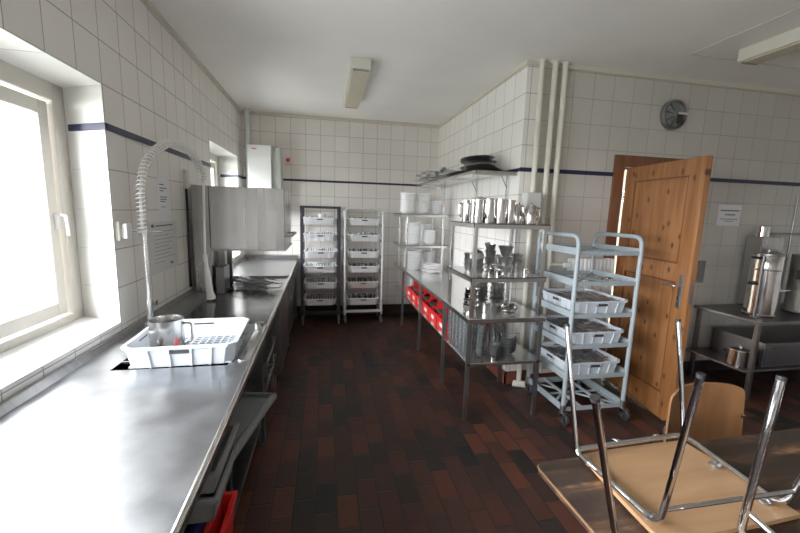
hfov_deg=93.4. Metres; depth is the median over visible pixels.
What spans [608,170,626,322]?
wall
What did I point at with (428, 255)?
plate
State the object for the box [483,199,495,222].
jug
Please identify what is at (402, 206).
plate
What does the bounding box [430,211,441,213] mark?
plate
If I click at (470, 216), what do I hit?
jug
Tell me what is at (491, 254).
beaker
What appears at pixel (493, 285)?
steel bowl
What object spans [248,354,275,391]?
wire basket
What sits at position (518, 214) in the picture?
coffee pot
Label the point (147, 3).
trim
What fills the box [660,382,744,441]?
dining chair
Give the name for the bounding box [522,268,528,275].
shaker
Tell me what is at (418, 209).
plate
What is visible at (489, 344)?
glass bowl
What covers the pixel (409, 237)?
plate
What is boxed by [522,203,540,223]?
coffee pot
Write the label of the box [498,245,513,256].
bowl
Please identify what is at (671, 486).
dining chair
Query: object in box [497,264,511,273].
steel pot
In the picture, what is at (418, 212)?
plate
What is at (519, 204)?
coffee pot
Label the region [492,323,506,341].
glass jug
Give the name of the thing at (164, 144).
faucet
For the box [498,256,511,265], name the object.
steel pot
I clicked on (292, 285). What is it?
base cabinet
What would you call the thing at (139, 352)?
basket
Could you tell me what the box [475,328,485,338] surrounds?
tumbler
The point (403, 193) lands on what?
plate
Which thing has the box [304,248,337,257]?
crate
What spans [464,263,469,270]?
serving bowl
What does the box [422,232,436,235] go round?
bowl
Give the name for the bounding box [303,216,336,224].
crate
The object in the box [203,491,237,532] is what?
tub
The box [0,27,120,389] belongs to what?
window
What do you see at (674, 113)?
wall fan
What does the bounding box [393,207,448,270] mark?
rack
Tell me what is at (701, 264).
switch panel
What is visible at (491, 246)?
beaker
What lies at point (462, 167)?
serving platter
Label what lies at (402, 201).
plate
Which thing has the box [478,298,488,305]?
steel bowl
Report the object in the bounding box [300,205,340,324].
rack
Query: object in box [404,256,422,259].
plate
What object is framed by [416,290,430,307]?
storage bin
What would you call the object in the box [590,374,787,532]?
dining chair
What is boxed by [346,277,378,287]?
crate
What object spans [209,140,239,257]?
window
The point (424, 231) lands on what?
bowl
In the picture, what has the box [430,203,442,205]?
plate
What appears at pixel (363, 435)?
floor
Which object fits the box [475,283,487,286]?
steel bowl
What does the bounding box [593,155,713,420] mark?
door
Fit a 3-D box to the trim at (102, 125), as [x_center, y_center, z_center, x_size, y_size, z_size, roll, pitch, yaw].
[1.709,-0.917,4.044,7.470,0.034,3.174,0,9,-11]
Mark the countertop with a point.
(96, 444)
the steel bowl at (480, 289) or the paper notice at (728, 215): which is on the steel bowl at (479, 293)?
the steel bowl at (480, 289)
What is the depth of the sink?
1.68 m
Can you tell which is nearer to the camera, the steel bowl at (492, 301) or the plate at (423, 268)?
the steel bowl at (492, 301)
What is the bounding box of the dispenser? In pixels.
[521,192,542,223]
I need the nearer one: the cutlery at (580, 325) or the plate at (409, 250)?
the cutlery at (580, 325)
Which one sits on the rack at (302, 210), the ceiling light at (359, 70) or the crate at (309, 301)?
the crate at (309, 301)
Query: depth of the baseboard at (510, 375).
3.38 m
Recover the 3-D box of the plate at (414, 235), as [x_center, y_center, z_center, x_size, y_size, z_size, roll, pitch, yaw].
[0.161,-0.395,4.774,0.216,0.040,0.216,-4,10,-32]
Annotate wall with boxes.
[0,0,244,402]
[241,113,438,305]
[434,65,538,383]
[522,67,799,369]
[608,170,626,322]
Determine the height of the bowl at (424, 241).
0.055 m
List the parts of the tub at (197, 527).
storage tub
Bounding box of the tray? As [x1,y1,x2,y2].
[226,392,276,491]
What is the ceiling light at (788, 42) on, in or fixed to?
attached to the ceiling
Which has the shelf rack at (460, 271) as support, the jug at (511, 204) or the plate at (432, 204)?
the jug at (511, 204)
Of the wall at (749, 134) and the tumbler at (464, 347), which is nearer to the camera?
the tumbler at (464, 347)
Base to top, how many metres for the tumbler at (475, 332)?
0.072 m
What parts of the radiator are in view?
valve knob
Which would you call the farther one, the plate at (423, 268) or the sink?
the plate at (423, 268)
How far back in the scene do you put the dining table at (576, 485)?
1.18 m
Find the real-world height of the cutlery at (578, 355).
0.102 m
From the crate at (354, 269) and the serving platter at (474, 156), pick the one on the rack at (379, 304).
the crate at (354, 269)
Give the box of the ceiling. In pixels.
[149,0,799,124]
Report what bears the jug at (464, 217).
on the shelf rack at (460, 271)
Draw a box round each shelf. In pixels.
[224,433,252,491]
[393,213,448,217]
[393,241,447,247]
[415,169,517,206]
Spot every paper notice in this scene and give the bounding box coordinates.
[157,174,170,219]
[716,204,741,225]
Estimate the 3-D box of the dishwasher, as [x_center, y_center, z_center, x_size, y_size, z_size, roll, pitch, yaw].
[-1.307,0.154,3.321,0.755,1.650,0.700,0,9,-11]
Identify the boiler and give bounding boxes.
[247,144,282,188]
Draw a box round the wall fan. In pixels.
[660,99,688,130]
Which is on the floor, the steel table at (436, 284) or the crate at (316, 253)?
the steel table at (436, 284)
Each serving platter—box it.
[446,171,463,176]
[460,155,494,160]
[460,158,492,162]
[460,164,495,168]
[461,159,496,164]
[461,166,497,171]
[464,167,501,171]
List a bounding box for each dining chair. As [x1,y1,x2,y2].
[564,319,799,532]
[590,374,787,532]
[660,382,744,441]
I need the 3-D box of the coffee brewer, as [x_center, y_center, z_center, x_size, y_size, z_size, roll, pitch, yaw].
[3.587,-0.128,3.494,0.601,1.060,0.369,0,9,-11]
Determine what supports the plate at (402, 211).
on the rack at (401, 244)
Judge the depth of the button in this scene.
4.95 m
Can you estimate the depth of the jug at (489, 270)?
2.65 m
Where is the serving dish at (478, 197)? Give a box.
[472,196,500,198]
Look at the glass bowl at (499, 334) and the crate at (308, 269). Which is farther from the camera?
the crate at (308, 269)
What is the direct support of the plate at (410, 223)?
on the plate
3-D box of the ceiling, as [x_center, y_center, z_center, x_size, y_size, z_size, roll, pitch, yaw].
[2.191,-1.409,1.413,7.550,0.100,8.716,0,9,-11]
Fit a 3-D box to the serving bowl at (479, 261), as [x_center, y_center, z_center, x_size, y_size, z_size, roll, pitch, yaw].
[0.552,-0.042,2.712,0.104,0.047,0.104,0,9,-11]
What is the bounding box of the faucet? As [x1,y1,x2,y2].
[132,138,215,327]
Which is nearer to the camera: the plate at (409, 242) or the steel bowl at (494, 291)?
the steel bowl at (494, 291)
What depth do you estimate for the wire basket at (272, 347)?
2.68 m
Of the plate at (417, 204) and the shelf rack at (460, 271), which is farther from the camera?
the plate at (417, 204)
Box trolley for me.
[525,231,643,426]
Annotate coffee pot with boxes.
[514,204,524,223]
[517,202,523,222]
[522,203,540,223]
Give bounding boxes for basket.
[121,317,249,368]
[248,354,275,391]
[252,336,275,371]
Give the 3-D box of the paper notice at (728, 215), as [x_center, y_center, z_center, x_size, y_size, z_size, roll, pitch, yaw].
[3.116,-0.484,3.568,0.265,0.195,0.004,0,9,-11]
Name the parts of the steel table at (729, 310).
leg, leg, warming drawer, panel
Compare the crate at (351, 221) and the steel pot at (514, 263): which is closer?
the steel pot at (514, 263)
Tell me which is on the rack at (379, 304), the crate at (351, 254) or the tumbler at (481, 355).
the crate at (351, 254)
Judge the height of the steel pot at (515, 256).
0.047 m
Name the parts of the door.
casing, panel, moulding, handle, lock plate, latch plate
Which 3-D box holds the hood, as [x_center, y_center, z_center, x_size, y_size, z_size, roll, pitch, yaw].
[-1.250,-0.412,3.240,0.564,0.494,0.602,0,9,-11]
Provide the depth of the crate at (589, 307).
2.72 m
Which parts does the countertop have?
shelf rail, drip rail, leg, leg, leg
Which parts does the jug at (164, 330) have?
handle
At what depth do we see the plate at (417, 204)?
4.66 m
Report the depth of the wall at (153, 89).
2.13 m
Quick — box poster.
[146,221,178,275]
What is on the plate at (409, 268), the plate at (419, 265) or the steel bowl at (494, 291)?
the plate at (419, 265)
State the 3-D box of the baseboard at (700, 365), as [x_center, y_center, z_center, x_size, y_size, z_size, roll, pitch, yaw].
[4.092,0.992,3.984,2.820,0.110,0.012,0,9,-11]
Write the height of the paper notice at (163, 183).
0.287 m
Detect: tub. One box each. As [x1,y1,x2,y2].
[184,443,238,532]
[200,422,238,493]
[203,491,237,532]
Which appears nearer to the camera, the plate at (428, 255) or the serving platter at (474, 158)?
the serving platter at (474, 158)
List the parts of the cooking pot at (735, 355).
lid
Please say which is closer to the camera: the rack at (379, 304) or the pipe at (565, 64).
the pipe at (565, 64)
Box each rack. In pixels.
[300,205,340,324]
[342,207,384,323]
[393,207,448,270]
[447,221,550,318]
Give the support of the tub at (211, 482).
on the tub at (197, 527)
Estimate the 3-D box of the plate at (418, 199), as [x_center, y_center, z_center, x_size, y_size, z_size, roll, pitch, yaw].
[0.292,-0.830,4.717,0.188,0.040,0.188,6,10,31]
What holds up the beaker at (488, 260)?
on the beaker
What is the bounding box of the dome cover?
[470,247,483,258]
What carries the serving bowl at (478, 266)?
on the serving bowl at (478, 271)
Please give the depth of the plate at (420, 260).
4.70 m
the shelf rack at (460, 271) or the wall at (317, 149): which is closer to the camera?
the shelf rack at (460, 271)
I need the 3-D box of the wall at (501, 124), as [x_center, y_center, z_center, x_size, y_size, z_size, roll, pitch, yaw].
[0.799,-0.465,4.334,0.132,2.700,2.395,0,9,-11]
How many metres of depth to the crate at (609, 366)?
2.79 m
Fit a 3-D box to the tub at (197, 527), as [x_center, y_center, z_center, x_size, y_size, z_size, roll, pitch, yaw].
[-0.762,0.891,1.212,0.398,0.429,0.360,0,9,-11]
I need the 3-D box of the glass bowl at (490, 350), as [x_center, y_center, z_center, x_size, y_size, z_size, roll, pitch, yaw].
[0.701,0.622,2.812,0.096,0.035,0.096,4,8,18]
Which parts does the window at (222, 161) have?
sash, frame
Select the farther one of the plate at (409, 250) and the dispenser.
the plate at (409, 250)
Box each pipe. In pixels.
[182,169,191,286]
[243,107,250,186]
[512,58,546,387]
[531,60,560,373]
[539,61,570,372]
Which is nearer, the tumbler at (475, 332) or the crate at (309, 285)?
the tumbler at (475, 332)
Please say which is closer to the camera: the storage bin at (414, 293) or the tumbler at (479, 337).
the tumbler at (479, 337)
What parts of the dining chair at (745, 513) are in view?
leg, leg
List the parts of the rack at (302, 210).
post, post, frame, frame, post, post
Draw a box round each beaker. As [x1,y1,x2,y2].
[484,256,495,263]
[485,242,495,250]
[485,249,496,257]
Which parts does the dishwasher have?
guide post, guide post, handle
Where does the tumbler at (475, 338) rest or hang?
on the tumbler at (478, 351)
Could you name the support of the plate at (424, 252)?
on the plate at (428, 255)
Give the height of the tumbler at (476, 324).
0.072 m
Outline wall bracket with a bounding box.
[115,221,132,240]
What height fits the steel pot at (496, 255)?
0.057 m
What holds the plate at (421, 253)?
on the plate at (409, 256)
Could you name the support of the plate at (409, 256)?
on the plate at (404, 256)
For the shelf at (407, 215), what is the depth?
4.60 m
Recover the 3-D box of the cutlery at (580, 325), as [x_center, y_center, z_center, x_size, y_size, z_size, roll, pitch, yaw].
[1.391,0.484,2.935,0.368,0.101,0.366,0,9,-11]
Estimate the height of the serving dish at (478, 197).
0.016 m
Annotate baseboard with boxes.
[297,304,417,315]
[504,370,558,383]
[683,360,731,371]
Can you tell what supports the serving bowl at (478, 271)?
on the shelf rack at (460, 271)
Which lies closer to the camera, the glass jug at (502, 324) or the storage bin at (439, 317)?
the glass jug at (502, 324)
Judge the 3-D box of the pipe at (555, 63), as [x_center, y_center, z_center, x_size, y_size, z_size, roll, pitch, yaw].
[1.298,-0.331,3.182,0.285,2.598,0.069,0,9,-11]
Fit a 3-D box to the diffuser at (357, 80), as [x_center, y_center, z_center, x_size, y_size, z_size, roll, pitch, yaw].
[-0.428,-1.668,3.598,0.125,0.009,1.140,0,9,-11]
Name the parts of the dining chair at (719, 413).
leg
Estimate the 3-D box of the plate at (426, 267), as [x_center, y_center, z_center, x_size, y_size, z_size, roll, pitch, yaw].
[0.384,0.008,4.574,0.249,0.039,0.249,4,9,13]
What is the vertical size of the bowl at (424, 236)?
0.055 m
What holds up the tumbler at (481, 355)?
on the steel table at (436, 284)
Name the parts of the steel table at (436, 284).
leg, leg, leg, leg, leg, leg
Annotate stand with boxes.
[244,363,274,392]
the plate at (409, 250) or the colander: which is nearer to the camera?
the colander
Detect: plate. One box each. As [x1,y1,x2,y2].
[400,195,415,197]
[400,200,414,202]
[400,205,414,207]
[400,210,414,213]
[401,192,415,194]
[403,254,422,257]
[403,263,422,266]
[403,265,421,269]
[404,233,420,236]
[404,240,419,243]
[404,249,422,252]
[404,252,422,255]
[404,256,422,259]
[404,258,422,262]
[404,260,422,264]
[405,222,421,224]
[405,226,420,229]
[405,236,420,238]
[416,193,429,195]
[416,198,429,200]
[416,203,429,205]
[416,208,429,210]
[416,210,429,213]
[421,226,432,228]
[421,265,441,268]
[422,251,435,253]
[422,255,435,258]
[422,263,441,266]
[422,267,441,270]
[422,269,441,272]
[423,253,435,256]
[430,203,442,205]
[430,208,441,210]
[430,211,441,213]
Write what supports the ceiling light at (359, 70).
attached to the ceiling
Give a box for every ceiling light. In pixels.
[343,57,370,108]
[737,27,799,64]
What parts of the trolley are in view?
hoop frame, shelf frame, shelf frame, shelf frame, shelf frame, shelf frame, shelf frame, hoop frame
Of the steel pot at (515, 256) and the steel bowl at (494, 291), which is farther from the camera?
the steel bowl at (494, 291)
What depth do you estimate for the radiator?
3.25 m
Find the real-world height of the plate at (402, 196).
0.040 m
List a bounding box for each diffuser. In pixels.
[345,71,367,107]
[744,42,799,63]
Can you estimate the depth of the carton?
5.10 m
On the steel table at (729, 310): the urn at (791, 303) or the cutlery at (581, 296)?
the urn at (791, 303)
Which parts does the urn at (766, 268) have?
handle, handle, lid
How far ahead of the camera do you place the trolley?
2.78 m
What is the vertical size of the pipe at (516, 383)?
2.696 m
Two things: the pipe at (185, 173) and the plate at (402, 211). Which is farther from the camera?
the plate at (402, 211)
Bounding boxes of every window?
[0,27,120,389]
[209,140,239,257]
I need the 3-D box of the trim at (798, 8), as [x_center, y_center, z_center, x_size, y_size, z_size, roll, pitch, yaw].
[2.866,-1.355,1.536,5.377,0.004,6.379,8,10,35]
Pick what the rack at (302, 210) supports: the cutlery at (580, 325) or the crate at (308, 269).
the crate at (308, 269)
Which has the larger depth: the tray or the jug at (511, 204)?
the jug at (511, 204)
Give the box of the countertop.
[0,255,297,532]
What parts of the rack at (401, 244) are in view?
post, post, post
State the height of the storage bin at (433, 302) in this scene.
0.170 m
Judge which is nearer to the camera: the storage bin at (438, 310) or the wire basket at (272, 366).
the wire basket at (272, 366)
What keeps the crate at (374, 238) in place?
on the rack at (379, 304)
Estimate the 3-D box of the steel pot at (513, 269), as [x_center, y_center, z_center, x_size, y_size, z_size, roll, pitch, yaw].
[0.879,0.022,2.859,0.083,0.047,0.083,0,9,-11]
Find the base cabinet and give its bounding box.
[289,268,296,333]
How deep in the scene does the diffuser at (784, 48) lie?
2.52 m
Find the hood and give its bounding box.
[208,186,291,250]
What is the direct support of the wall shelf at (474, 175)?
attached to the wall at (501, 124)
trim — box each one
[68,122,799,186]
[142,0,799,127]
[691,8,799,68]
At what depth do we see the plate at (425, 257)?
4.93 m
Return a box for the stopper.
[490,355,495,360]
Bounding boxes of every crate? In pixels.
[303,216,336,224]
[303,232,337,240]
[303,262,336,272]
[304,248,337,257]
[304,277,336,288]
[304,292,336,305]
[346,248,379,257]
[346,262,379,272]
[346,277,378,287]
[346,292,378,304]
[347,218,380,225]
[347,233,380,241]
[540,341,619,374]
[542,315,623,344]
[543,288,627,313]
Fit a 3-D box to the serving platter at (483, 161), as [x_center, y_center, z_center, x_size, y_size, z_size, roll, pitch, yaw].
[0.723,-0.946,3.463,0.290,0.022,0.470,0,9,-11]
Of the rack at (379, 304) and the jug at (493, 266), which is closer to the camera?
the jug at (493, 266)
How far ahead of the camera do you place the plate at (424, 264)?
4.62 m
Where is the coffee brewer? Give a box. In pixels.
[737,196,799,304]
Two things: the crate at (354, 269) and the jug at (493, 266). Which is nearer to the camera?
the jug at (493, 266)
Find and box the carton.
[406,275,413,285]
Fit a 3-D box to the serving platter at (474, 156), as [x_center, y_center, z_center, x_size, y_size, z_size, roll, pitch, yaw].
[0.717,-0.990,3.497,0.290,0.026,0.450,0,9,-11]
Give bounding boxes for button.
[286,158,289,165]
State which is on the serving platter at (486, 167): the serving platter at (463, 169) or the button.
the serving platter at (463, 169)
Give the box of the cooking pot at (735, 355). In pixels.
[723,345,756,367]
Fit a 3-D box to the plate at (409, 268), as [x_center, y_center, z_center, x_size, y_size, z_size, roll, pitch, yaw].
[0.163,0.011,4.808,0.250,0.040,0.250,4,9,15]
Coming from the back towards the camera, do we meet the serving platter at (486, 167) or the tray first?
the serving platter at (486, 167)
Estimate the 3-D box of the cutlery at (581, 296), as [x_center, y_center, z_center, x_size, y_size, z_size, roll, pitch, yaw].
[1.401,0.262,2.903,0.367,0.101,0.367,0,9,-11]
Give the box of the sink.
[111,333,248,417]
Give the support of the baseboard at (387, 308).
attached to the wall at (317, 149)
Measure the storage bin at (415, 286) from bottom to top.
0.170 m
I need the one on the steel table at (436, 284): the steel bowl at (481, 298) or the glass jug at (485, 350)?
the glass jug at (485, 350)
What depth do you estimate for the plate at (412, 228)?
4.68 m
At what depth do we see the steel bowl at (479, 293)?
2.97 m
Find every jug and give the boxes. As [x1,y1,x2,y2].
[148,315,193,346]
[458,200,469,221]
[466,200,473,221]
[472,199,483,222]
[479,326,493,351]
[481,302,490,312]
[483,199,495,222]
[484,268,492,275]
[485,323,499,345]
[489,264,496,274]
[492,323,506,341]
[494,199,506,223]
[495,269,503,276]
[506,200,515,223]
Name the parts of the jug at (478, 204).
handle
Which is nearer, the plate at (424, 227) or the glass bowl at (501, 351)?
the glass bowl at (501, 351)
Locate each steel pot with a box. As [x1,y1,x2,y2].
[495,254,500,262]
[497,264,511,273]
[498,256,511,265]
[511,253,523,260]
[511,260,521,266]
[511,267,521,272]
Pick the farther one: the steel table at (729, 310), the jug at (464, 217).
the steel table at (729, 310)
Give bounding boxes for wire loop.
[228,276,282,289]
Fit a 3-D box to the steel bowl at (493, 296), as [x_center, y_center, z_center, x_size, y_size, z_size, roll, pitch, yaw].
[0.794,0.237,3.081,0.131,0.050,0.131,0,9,-11]
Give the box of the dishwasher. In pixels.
[190,185,296,386]
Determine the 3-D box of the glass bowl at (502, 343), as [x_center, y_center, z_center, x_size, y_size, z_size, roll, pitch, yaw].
[0.823,0.587,2.893,0.140,0.040,0.140,6,9,30]
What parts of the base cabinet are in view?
door, door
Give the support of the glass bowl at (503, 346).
on the glass bowl at (502, 348)
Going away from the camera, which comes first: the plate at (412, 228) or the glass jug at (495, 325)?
the glass jug at (495, 325)
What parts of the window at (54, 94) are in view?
sash, frame, sill, handle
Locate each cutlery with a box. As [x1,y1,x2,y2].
[543,345,607,362]
[550,318,614,332]
[551,290,618,301]
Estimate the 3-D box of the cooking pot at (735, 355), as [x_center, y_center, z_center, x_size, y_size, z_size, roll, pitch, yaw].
[2.952,0.765,3.280,0.194,0.172,0.225,0,9,-11]
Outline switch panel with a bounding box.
[695,261,705,282]
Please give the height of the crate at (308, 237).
0.087 m
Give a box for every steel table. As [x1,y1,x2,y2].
[394,262,545,420]
[685,303,799,399]
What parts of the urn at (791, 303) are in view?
handle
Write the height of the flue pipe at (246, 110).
1.699 m
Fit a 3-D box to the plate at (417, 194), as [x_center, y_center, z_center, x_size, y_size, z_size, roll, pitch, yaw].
[0.290,-0.889,4.708,0.188,0.040,0.188,3,8,12]
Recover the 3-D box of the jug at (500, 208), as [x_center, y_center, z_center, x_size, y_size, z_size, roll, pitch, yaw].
[0.689,-0.382,2.607,0.094,0.166,0.081,3,9,10]
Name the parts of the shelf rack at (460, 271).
post, post, shelf, shelf, post, post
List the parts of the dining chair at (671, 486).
leg, mounting plate, leg, leg, seat, mounting plate, mounting plate, leg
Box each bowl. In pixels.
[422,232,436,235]
[422,235,435,237]
[422,239,435,243]
[423,230,435,232]
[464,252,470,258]
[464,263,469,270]
[468,267,484,274]
[469,262,483,268]
[470,257,483,263]
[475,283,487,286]
[475,285,487,291]
[477,290,488,295]
[478,294,488,300]
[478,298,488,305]
[488,341,500,347]
[488,347,500,352]
[489,296,505,304]
[490,286,504,293]
[490,291,505,299]
[491,283,504,288]
[497,344,515,350]
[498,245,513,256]
[498,333,516,340]
[498,339,516,345]
[498,341,515,348]
[499,338,516,343]
[500,348,515,353]
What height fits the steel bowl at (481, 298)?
0.047 m
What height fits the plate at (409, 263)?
0.040 m
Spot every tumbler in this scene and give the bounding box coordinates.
[464,347,473,357]
[474,342,483,352]
[474,347,483,356]
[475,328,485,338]
[475,332,484,342]
[475,338,484,347]
[476,324,485,333]
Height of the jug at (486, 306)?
0.075 m
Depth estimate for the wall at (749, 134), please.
3.37 m
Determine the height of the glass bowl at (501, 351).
0.040 m
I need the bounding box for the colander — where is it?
[496,303,518,311]
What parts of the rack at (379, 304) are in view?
frame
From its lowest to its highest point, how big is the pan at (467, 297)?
0.047 m
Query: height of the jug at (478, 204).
0.158 m
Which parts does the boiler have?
casing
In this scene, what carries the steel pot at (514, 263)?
on the steel pot at (513, 269)
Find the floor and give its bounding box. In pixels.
[233,313,799,532]
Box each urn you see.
[741,249,785,318]
[781,254,799,313]
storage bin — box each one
[406,281,418,296]
[411,287,424,302]
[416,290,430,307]
[422,294,437,315]
[429,300,442,323]
[436,307,487,332]
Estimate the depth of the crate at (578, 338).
2.75 m
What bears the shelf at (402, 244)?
attached to the rack at (401, 244)
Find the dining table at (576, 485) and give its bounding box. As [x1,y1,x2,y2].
[537,428,799,532]
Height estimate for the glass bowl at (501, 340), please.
0.040 m
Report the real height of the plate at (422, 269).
0.030 m
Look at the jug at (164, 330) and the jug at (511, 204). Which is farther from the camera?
the jug at (511, 204)
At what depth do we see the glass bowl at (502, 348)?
2.86 m
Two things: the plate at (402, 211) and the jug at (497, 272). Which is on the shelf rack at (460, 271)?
the jug at (497, 272)
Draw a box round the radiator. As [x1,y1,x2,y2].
[550,258,614,322]
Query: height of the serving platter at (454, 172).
0.058 m
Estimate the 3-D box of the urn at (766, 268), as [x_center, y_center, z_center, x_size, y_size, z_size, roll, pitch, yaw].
[3.098,0.139,3.236,0.290,0.577,0.230,0,9,-11]
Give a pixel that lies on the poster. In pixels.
(162, 247)
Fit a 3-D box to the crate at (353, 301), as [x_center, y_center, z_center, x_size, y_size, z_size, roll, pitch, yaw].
[-0.518,0.434,5.171,0.426,0.087,0.396,0,9,-11]

